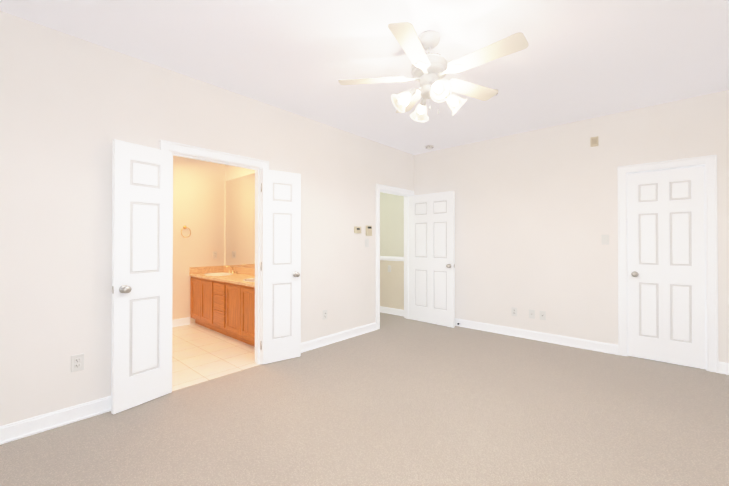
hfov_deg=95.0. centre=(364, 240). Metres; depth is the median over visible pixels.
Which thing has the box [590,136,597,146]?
sensor
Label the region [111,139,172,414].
bathroom door
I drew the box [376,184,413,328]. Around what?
door frame
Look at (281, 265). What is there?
bathroom door
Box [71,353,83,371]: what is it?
electrical outlet
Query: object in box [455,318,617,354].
baseboard
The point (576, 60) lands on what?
ceiling
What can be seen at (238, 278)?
sink
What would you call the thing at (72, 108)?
wall
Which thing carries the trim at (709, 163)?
attached to the wall at (536, 214)
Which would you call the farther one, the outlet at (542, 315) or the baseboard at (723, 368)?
the outlet at (542, 315)
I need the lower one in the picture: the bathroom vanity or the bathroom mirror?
the bathroom vanity
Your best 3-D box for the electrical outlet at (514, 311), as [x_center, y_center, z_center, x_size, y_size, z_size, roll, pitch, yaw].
[2.029,0.970,4.526,0.072,0.116,0.010,0,-1,42]
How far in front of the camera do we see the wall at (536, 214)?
4.20 m
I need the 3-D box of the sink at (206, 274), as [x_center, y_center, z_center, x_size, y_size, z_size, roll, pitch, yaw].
[-2.228,0.590,5.111,0.504,0.151,0.393,0,-1,42]
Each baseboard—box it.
[0,396,110,444]
[172,317,189,326]
[301,322,376,352]
[380,306,403,315]
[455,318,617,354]
[718,362,728,374]
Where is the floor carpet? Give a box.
[0,312,728,485]
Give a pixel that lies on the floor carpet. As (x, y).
(395, 400)
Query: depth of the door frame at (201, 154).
3.48 m
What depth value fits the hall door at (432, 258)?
5.18 m
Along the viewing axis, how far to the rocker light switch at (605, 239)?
3.85 m
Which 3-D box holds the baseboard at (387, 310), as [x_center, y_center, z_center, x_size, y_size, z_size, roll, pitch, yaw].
[0.311,1.257,6.054,1.140,0.107,0.024,0,-1,42]
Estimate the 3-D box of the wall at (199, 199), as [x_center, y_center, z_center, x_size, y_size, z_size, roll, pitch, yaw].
[-3.270,-0.069,4.677,0.120,2.740,2.870,0,-1,42]
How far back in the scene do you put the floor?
3.75 m
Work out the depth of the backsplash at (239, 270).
5.17 m
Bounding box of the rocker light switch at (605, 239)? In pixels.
[601,235,608,244]
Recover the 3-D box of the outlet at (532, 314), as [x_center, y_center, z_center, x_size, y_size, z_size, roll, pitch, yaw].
[2.190,0.969,4.377,0.072,0.116,0.017,0,-1,42]
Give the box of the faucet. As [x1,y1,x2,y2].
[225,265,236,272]
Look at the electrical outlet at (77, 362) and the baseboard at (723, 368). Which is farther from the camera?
the baseboard at (723, 368)
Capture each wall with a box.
[0,11,413,425]
[172,156,224,323]
[380,90,728,362]
[380,256,403,309]
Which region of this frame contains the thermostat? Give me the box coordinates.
[354,226,360,232]
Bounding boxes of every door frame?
[160,140,268,364]
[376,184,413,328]
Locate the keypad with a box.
[366,225,371,235]
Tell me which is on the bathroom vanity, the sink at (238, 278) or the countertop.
the countertop
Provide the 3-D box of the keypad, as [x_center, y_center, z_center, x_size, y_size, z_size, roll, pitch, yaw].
[0.063,-0.134,4.731,0.032,0.144,0.110,0,-1,42]
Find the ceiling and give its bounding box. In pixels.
[0,0,728,154]
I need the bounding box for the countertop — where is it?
[189,273,254,284]
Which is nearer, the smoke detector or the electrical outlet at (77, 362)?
the electrical outlet at (77, 362)
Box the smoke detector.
[425,145,433,148]
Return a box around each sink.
[205,273,228,276]
[237,277,254,280]
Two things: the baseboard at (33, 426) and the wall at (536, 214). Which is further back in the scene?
the wall at (536, 214)
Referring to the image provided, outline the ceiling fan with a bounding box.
[338,22,528,121]
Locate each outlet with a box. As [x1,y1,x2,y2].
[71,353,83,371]
[212,252,216,258]
[323,310,326,319]
[511,307,516,315]
[529,309,534,318]
[540,311,545,319]
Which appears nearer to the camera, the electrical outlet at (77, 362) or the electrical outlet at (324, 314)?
the electrical outlet at (77, 362)
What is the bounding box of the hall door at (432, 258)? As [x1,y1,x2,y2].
[410,191,454,327]
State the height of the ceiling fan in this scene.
0.569 m
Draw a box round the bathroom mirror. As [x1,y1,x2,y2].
[225,165,254,268]
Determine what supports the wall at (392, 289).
attached to the wall
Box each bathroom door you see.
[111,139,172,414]
[260,169,300,363]
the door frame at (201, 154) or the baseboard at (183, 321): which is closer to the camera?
the door frame at (201, 154)
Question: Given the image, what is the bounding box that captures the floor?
[172,323,260,390]
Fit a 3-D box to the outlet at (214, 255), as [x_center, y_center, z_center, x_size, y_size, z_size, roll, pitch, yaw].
[-2.457,0.246,5.484,0.010,0.116,0.072,0,-1,42]
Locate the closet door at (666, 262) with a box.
[627,166,705,368]
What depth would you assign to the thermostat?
4.54 m
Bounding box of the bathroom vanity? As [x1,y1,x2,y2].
[190,277,254,346]
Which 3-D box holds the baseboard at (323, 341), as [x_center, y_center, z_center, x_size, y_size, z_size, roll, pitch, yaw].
[-0.420,1.244,4.188,0.024,0.107,1.774,0,-1,42]
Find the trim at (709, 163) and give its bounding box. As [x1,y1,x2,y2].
[617,155,717,372]
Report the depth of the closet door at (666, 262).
3.50 m
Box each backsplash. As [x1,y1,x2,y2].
[189,266,224,272]
[225,266,254,276]

